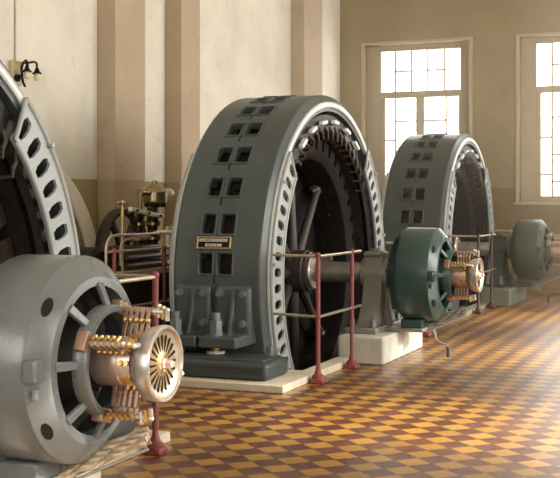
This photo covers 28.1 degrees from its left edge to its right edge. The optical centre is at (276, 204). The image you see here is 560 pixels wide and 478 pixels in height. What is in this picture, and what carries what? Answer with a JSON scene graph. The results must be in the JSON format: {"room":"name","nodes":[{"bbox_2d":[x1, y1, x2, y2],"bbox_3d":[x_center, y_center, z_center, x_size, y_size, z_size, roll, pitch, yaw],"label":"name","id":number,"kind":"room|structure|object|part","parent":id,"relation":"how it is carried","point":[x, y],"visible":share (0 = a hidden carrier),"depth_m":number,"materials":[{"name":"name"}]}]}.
{"room":"power station hall","nodes":[
{"label":"power station hall","id":0,"kind":"room"},
{"bbox_2d":[61,169,95,246],"bbox_3d":[-2.350,0.438,10.390,0.050,1.895,2.750,0,0,22],"label":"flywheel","id":1,"kind":"structure","parent":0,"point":[81,213],"depth_m":11.29,"materials":[{"name":"white paint"}]},
{"bbox_2d":[0,0,339,258],"bbox_3d":[-2.974,-1.415,9.315,0.300,5.600,21.640,0,0,22],"label":"wall","id":2,"kind":"structure","parent":0,"point":[245,45],"depth_m":12.73,"materials":[{"name":"beige paint"}]},
{"bbox_2d":[9,0,41,86],"bbox_3d":[-2.308,-2.644,10.300,0.196,3.142,0.304,0,0,22],"label":"wall lamp","id":3,"kind":"object","parent":2,"relation":"attached to","point":[16,70],"visible":0.96,"depth_m":10.22,"materials":[{"name":"metal"}]},
{"bbox_2d":[14,74,20,81],"bbox_3d":[-2.366,-1.162,10.236,0.035,0.068,0.068,0,0,22],"label":"switch","id":4,"kind":"object","parent":3,"relation":"attached to","point":[17,77],"depth_m":10.21,"materials":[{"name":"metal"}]},
{"bbox_3d":[-2.280,-1.190,10.230,0.062,0.080,0.061,0,0,22],"label":"bulb","id":5,"kind":"part","parent":3,"relation":"part of","materials":[{"name":"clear glass"}]},
{"bbox_3d":[-2.280,-1.247,10.230,0.092,0.061,0.092,0,0,22],"label":"lamp shade","id":6,"kind":"part","parent":3,"relation":"part of","materials":[{"name":"metal"}]},
{"bbox_3d":[-2.220,-1.246,10.378,0.092,0.061,0.092,0,0,22],"label":"lamp shade","id":7,"kind":"part","parent":3,"relation":"part of","materials":[{"name":"metal"}]},
{"bbox_3d":[-2.220,-1.190,10.378,0.062,0.080,0.061,0,0,22],"label":"bulb","id":8,"kind":"part","parent":3,"relation":"part of","materials":[{"name":"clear glass"}]},
{"bbox_2d":[97,0,144,245],"bbox_3d":[-1.645,-1.415,11.906,0.220,5.600,0.640,0,0,22],"label":"pilaster","id":9,"kind":"object","parent":2,"relation":"attached to","point":[120,23],"depth_m":11.65,"materials":[{"name":"paint"}]},
{"bbox_2d":[165,0,199,258],"bbox_3d":[-1.107,-1.415,13.236,0.220,5.600,0.490,0,0,22],"label":"pilaster","id":10,"kind":"object","parent":2,"relation":"attached to","point":[182,17],"depth_m":13.04,"materials":[{"name":"paint"}]},
{"bbox_2d":[291,0,321,95],"bbox_3d":[0.466,-1.415,17.125,0.220,5.600,0.800,0,0,22],"label":"pilaster","id":11,"kind":"object","parent":2,"relation":"attached to","point":[306,15],"depth_m":16.79,"materials":[{"name":"paint"}]},
{"bbox_2d":[101,292,559,477],"bbox_3d":[1.550,1.385,7.431,9.500,0.001,20.940,0,0,22],"label":"floor","id":12,"kind":"structure","parent":0,"point":[490,408],"depth_m":7.19,"materials":[{"name":"tile"}]},
{"bbox_2d":[0,60,135,440],"bbox_3d":[-2.150,0.620,4.886,2.150,3.310,4.074,0,0,22],"label":"alternator","id":13,"kind":"object","parent":12,"relation":"on","point":[37,216],"visible":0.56,"depth_m":6.03,"materials":[{"name":"metal"}]},
{"bbox_2d":[76,470,100,477],"bbox_3d":[-1.271,1.262,4.775,0.418,0.245,1.340,0,0,22],"label":"concrete block","id":14,"kind":"object","parent":12,"relation":"on","point":[98,474],"visible":0.02,"depth_m":5.24,"materials":[{"name":"beige concrete"}]},
{"bbox_2d":[0,456,85,477],"bbox_3d":[-1.177,0.767,4.705,0.650,0.745,0.920,0,0,22],"label":"pedestal","id":15,"kind":"object","parent":14,"relation":"on","point":[55,476],"visible":0.02,"depth_m":4.57,"materials":[{"name":"metal"}]},
{"bbox_2d":[0,254,183,477],"bbox_3d":[-0.806,0.788,4.555,0.870,1.165,0.860,0,0,22],"label":"exciter","id":16,"kind":"object","parent":12,"relation":"on","point":[75,356],"visible":1,"depth_m":4.37,"materials":[{"name":"paint"}]},
{"bbox_3d":[-0.799,0.614,4.273,0.125,0.040,0.022,0,0,-43],"label":"spider arm","id":17,"kind":"part","parent":16,"relation":"part of","materials":[{"name":"grey paint"}]},
{"bbox_3d":[-0.774,0.803,4.337,0.118,0.095,0.031,0,0,-36],"label":"spider arm","id":18,"kind":"part","parent":16,"relation":"part of","materials":[{"name":"grey paint"}]},
{"bbox_3d":[-0.769,0.435,4.349,0.115,0.099,0.032,0,0,-35],"label":"spider arm","id":19,"kind":"part","parent":16,"relation":"part of","materials":[{"name":"grey paint"}]},
{"bbox_3d":[-0.744,0.530,4.320,0.050,0.096,0.083,0,0,22],"label":"brush arm","id":20,"kind":"part","parent":16,"relation":"part of"},
{"bbox_3d":[-0.706,0.883,4.503,0.070,0.108,0.040,0,0,22],"label":"spider arm","id":21,"kind":"part","parent":16,"relation":"part of","materials":[{"name":"grey paint"}]},
{"bbox_3d":[-0.694,0.833,4.445,0.050,0.075,0.093,0,0,22],"label":"brush arm","id":22,"kind":"part","parent":16,"relation":"part of"},
{"bbox_3d":[-0.698,0.367,4.522,0.070,0.108,0.040,0,0,22],"label":"spider arm","id":23,"kind":"part","parent":16,"relation":"part of","materials":[{"name":"grey paint"}]},
{"bbox_3d":[-0.641,0.424,4.575,0.050,0.080,0.095,0,0,22],"label":"brush arm","id":24,"kind":"part","parent":16,"relation":"part of"},
{"bbox_2d":[79,247,111,269],"bbox_3d":[-1.728,0.878,9.942,0.620,1.013,0.500,0,0,22],"label":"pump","id":25,"kind":"object","parent":12,"relation":"on","point":[96,252],"visible":0.05,"depth_m":9.83,"materials":[{"name":"metal"}]},
{"bbox_2d":[101,429,169,466],"bbox_3d":[-2.207,1.355,4.917,1.720,0.060,4.220,0,0,22],"label":"stone plinth","id":26,"kind":"object","parent":12,"relation":"on","point":[164,436],"visible":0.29,"depth_m":6.47,"materials":[{"name":"beige stone"}]},
{"bbox_2d":[108,245,170,324],"bbox_3d":[-0.962,0.876,10.529,0.104,1.018,2.400,0,0,22],"label":"guard rail","id":27,"kind":"object","parent":12,"relation":"on","point":[113,251],"visible":0.38,"depth_m":10.28,"materials":[{"name":"red metal"}]},
{"bbox_3d":[-1.378,0.885,9.500,0.104,1.000,0.104,0,0,22],"label":"post","id":28,"kind":"part","parent":27,"relation":"part of","materials":[{"name":"red metal"}]},
{"bbox_3d":[-0.962,0.395,10.529,0.022,0.023,2.400,0,0,22],"label":"rail","id":29,"kind":"part","parent":27,"relation":"part of","materials":[{"name":"metal"}]},
{"bbox_3d":[-0.962,0.885,10.529,0.022,0.023,2.400,0,0,22],"label":"rail","id":30,"kind":"part","parent":27,"relation":"part of","materials":[{"name":"metal"}]},
{"bbox_3d":[-1.037,0.885,10.344,0.104,1.000,0.104,0,0,22],"label":"post","id":31,"kind":"part","parent":27,"relation":"part of","materials":[{"name":"red metal"}]},
{"bbox_2d":[115,271,166,455],"bbox_3d":[-1.482,0.876,4.752,0.495,1.018,3.444,0,0,22],"label":"guard rail","id":32,"kind":"object","parent":12,"relation":"on","point":[157,448],"visible":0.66,"depth_m":6.21,"materials":[{"name":"red metal"}]},
{"bbox_3d":[-1.058,0.400,5.849,0.451,0.023,1.011,0,0,22],"label":"rail","id":33,"kind":"part","parent":32,"relation":"part of","materials":[{"name":"metal"}]},
{"bbox_3d":[-0.674,1.365,6.227,0.104,0.040,0.104,0,0,22],"label":"post","id":34,"kind":"part","parent":32,"relation":"part of","materials":[{"name":"red metal"}]},
{"bbox_3d":[-0.674,0.885,6.227,0.104,1.000,0.104,0,0,22],"label":"post","id":35,"kind":"part","parent":32,"relation":"part of","materials":[{"name":"red metal"}]},
{"bbox_2d":[116,266,170,331],"bbox_3d":[-1.526,0.983,10.633,1.035,0.805,3.470,0,0,22],"label":"platform","id":36,"kind":"object","parent":12,"relation":"on","point":[138,292],"visible":0.02,"depth_m":10.17,"materials":[{"name":"black metal"}]},
{"bbox_2d":[95,181,174,271],"bbox_3d":[-1.496,0.332,10.739,0.772,1.155,1.796,0,0,22],"label":"engine","id":37,"kind":"object","parent":36,"relation":"on","point":[156,195],"visible":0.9,"depth_m":10.85,"materials":[{"name":"metal"}]},
{"bbox_3d":[-1.391,0.291,10.109,0.034,0.618,0.034,0,0,22],"label":"valve rod","id":38,"kind":"part","parent":37,"relation":"part of","materials":[{"name":"brown metal"}]},
{"bbox_3d":[-1.391,-0.018,10.109,0.053,0.056,0.184,0,0,22],"label":"valve handle","id":39,"kind":"part","parent":37,"relation":"part of","materials":[{"name":"gold metal"}]},
{"bbox_3d":[-1.200,0.529,10.652,0.070,0.132,0.950,0,0,22],"label":"tie rod","id":40,"kind":"part","parent":37,"relation":"part of","materials":[{"name":"metal"}]},
{"bbox_2d":[179,357,348,393],"bbox_3d":[0.043,1.355,10.479,1.720,0.060,4.220,0,0,22],"label":"stone plinth","id":41,"kind":"object","parent":12,"relation":"on","point":[292,379],"visible":0.29,"depth_m":8.45,"materials":[{"name":"beige stone"}]},
{"bbox_2d":[168,95,402,380],"bbox_3d":[0.100,0.620,10.448,2.150,3.310,4.074,0,0,22],"label":"alternator","id":42,"kind":"object","parent":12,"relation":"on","point":[288,174],"visible":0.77,"depth_m":9.44,"materials":[{"name":"paint"}]},
{"bbox_3d":[-0.507,0.310,9.150,0.298,0.094,0.042,0,0,22],"label":"maker plate","id":43,"kind":"part","parent":42,"relation":"part of","materials":[{"name":"metal"}]},
{"bbox_2d":[206,349,224,353],"bbox_3d":[-0.480,1.166,8.873,0.150,0.026,0.150,0,0,22],"label":"washer","id":44,"kind":"object","parent":42,"relation":"in","point":[212,351],"depth_m":8.82,"materials":[{"name":"metal"}]},
{"bbox_2d":[272,241,431,383],"bbox_3d":[0.768,0.876,10.315,0.495,1.018,3.444,0,0,22],"label":"guard rail","id":45,"kind":"object","parent":12,"relation":"on","point":[351,363],"visible":0.77,"depth_m":8.90,"materials":[{"name":"red metal"}]},
{"bbox_3d":[0.325,0.870,9.272,0.454,0.023,1.086,0,0,22],"label":"rail","id":46,"kind":"part","parent":45,"relation":"part of","materials":[{"name":"metal"}]},
{"bbox_3d":[0.325,0.400,9.272,0.454,0.023,1.086,0,0,22],"label":"rail","id":47,"kind":"part","parent":45,"relation":"part of","materials":[{"name":"metal"}]},
{"bbox_3d":[0.324,0.885,8.693,0.104,1.000,0.104,0,0,22],"label":"post","id":48,"kind":"part","parent":45,"relation":"part of","materials":[{"name":"red metal"}]},
{"bbox_3d":[0.324,1.365,8.693,0.104,0.040,0.104,0,0,22],"label":"post","id":49,"kind":"part","parent":45,"relation":"part of","materials":[{"name":"red metal"}]},
{"bbox_3d":[0.638,1.365,9.472,0.104,0.040,0.104,0,0,22],"label":"post","id":50,"kind":"part","parent":45,"relation":"part of","materials":[{"name":"red metal"}]},
{"bbox_3d":[0.638,0.885,9.472,0.104,1.000,0.104,0,0,22],"label":"post","id":51,"kind":"part","parent":45,"relation":"part of","materials":[{"name":"red metal"}]},
{"bbox_3d":[1.576,1.365,11.789,0.104,0.040,0.104,0,0,22],"label":"post","id":52,"kind":"part","parent":45,"relation":"part of","materials":[{"name":"red metal"}]},
{"bbox_2d":[338,331,421,364],"bbox_3d":[0.979,1.262,10.337,0.418,0.245,1.340,0,0,22],"label":"concrete block","id":53,"kind":"object","parent":12,"relation":"on","point":[384,347],"visible":0.66,"depth_m":9.77,"materials":[{"name":"white concrete"}]},
{"bbox_2d":[344,247,426,333],"bbox_3d":[1.073,0.767,10.267,0.650,0.745,0.920,0,0,22],"label":"pedestal","id":54,"kind":"object","parent":53,"relation":"on","point":[376,315],"visible":0.9,"depth_m":10.19,"materials":[{"name":"paint"}]},
{"bbox_3d":[1.073,1.115,10.267,0.650,0.050,0.920,0,0,22],"label":"plate","id":55,"kind":"part","parent":54,"relation":"part of","materials":[{"name":"paint"}]},
{"bbox_2d":[385,227,483,356],"bbox_3d":[1.444,0.788,10.117,0.870,1.165,0.860,0,0,22],"label":"exciter","id":56,"kind":"object","parent":12,"relation":"on","point":[426,274],"visible":1,"depth_m":9.89,"materials":[{"name":"teal paint"}]},
{"bbox_3d":[1.451,0.614,9.835,0.125,0.040,0.022,0,0,-43],"label":"spider arm","id":57,"kind":"part","parent":56,"relation":"part of","materials":[{"name":"teal paint"}]},
{"bbox_3d":[1.476,0.803,9.899,0.118,0.095,0.031,0,0,-36],"label":"spider arm","id":58,"kind":"part","parent":56,"relation":"part of","materials":[{"name":"teal paint"}]},
{"bbox_3d":[1.480,0.435,9.911,0.115,0.099,0.032,0,0,-35],"label":"spider arm","id":59,"kind":"part","parent":56,"relation":"part of","materials":[{"name":"teal paint"}]},
{"bbox_3d":[1.506,0.530,9.882,0.050,0.096,0.083,0,0,22],"label":"brush arm","id":60,"kind":"part","parent":56,"relation":"part of"},
{"bbox_3d":[1.552,0.367,10.085,0.070,0.108,0.040,0,0,22],"label":"spider arm","id":61,"kind":"part","parent":56,"relation":"part of","materials":[{"name":"teal paint"}]},
{"bbox_2d":[392,302,488,316],"bbox_3d":[2.293,1.355,16.041,1.720,0.060,4.220,0,0,22],"label":"stone plinth","id":62,"kind":"object","parent":12,"relation":"on","point":[470,309],"visible":0.09,"depth_m":14.47,"materials":[{"name":"stone"}]},
{"bbox_2d":[381,133,508,310],"bbox_3d":[2.350,0.620,16.010,2.150,3.310,4.074,0,0,22],"label":"alternator","id":63,"kind":"object","parent":12,"relation":"on","point":[437,180],"visible":0.6,"depth_m":15.27,"materials":[{"name":"metal"}]},
{"bbox_2d":[447,230,526,313],"bbox_3d":[3.018,0.876,15.877,0.495,1.018,3.444,0,0,22],"label":"guard rail","id":64,"kind":"object","parent":12,"relation":"on","point":[478,310],"visible":0.61,"depth_m":14.99,"materials":[{"name":"metal"}]},
{"bbox_3d":[2.575,0.400,14.834,0.454,0.023,1.086,0,0,22],"label":"rail","id":65,"kind":"part","parent":64,"relation":"part of","materials":[{"name":"metal"}]},
{"bbox_3d":[2.574,0.885,14.255,0.104,1.000,0.104,0,0,22],"label":"post","id":66,"kind":"part","parent":64,"relation":"part of","materials":[{"name":"metal"}]},
{"bbox_3d":[2.889,0.885,15.034,0.104,1.000,0.104,0,0,22],"label":"post","id":67,"kind":"part","parent":64,"relation":"part of","materials":[{"name":"red metal"}]},
{"bbox_2d":[480,286,525,306],"bbox_3d":[3.229,1.262,15.899,0.418,0.245,1.340,0,0,22],"label":"concrete block","id":68,"kind":"object","parent":12,"relation":"on","point":[507,296],"visible":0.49,"depth_m":15.31,"materials":[{"name":"beige concrete"}]},
{"bbox_2d":[483,233,533,287],"bbox_3d":[3.323,0.767,15.829,0.650,0.745,0.920,0,0,22],"label":"pedestal","id":69,"kind":"object","parent":68,"relation":"on","point":[502,278],"visible":0.84,"depth_m":15.74,"materials":[{"name":"metal"}]},
{"bbox_3d":[3.323,1.115,15.829,0.650,0.050,0.920,0,0,22],"label":"plate","id":70,"kind":"part","parent":69,"relation":"part of","materials":[{"name":"paint"}]},
{"bbox_2d":[507,220,559,302],"bbox_3d":[3.694,0.788,15.679,0.870,1.165,0.860,0,0,22],"label":"exciter","id":71,"kind":"object","parent":12,"relation":"on","point":[533,248],"visible":1,"depth_m":15.45,"materials":[{"name":"paint"}]},
{"bbox_2d":[340,0,559,292],"bbox_3d":[5.690,-1.415,17.266,9.800,5.600,0.400,0,0,22],"label":"wall","id":72,"kind":"structure","parent":0,"point":[493,25],"depth_m":17.96,"materials":[{"name":"paint"}]},
{"bbox_2d":[361,37,472,199],"bbox_3d":[2.343,-1.361,18.539,1.920,2.732,0.350,0,0,22],"label":"window","id":73,"kind":"structure","parent":72,"relation":"in","point":[413,89],"depth_m":18.61,"materials":[{"name":"paint"}]},
{"bbox_3d":[2.396,-1.355,18.564,1.370,2.440,0.005,0,0,22],"label":"pane","id":74,"kind":"part","parent":73,"relation":"part of","materials":[{"name":"white"}]},
{"bbox_2d":[514,32,559,204],"bbox_3d":[4.726,-1.361,17.575,1.920,2.732,0.350,0,0,22],"label":"window","id":75,"kind":"structure","parent":72,"relation":"in","point":[540,56],"depth_m":17.79,"materials":[{"name":"paint"}]},
{"bbox_3d":[4.726,-0.020,17.575,1.920,0.050,0.350,0,0,22],"label":"sill","id":76,"kind":"part","parent":75,"relation":"part of","materials":[{"name":"paint"}]},
{"bbox_3d":[4.779,-1.355,17.600,1.370,2.440,0.005,0,0,22],"label":"pane","id":77,"kind":"part","parent":75,"relation":"part of","materials":[{"name":"white"}]}
]}

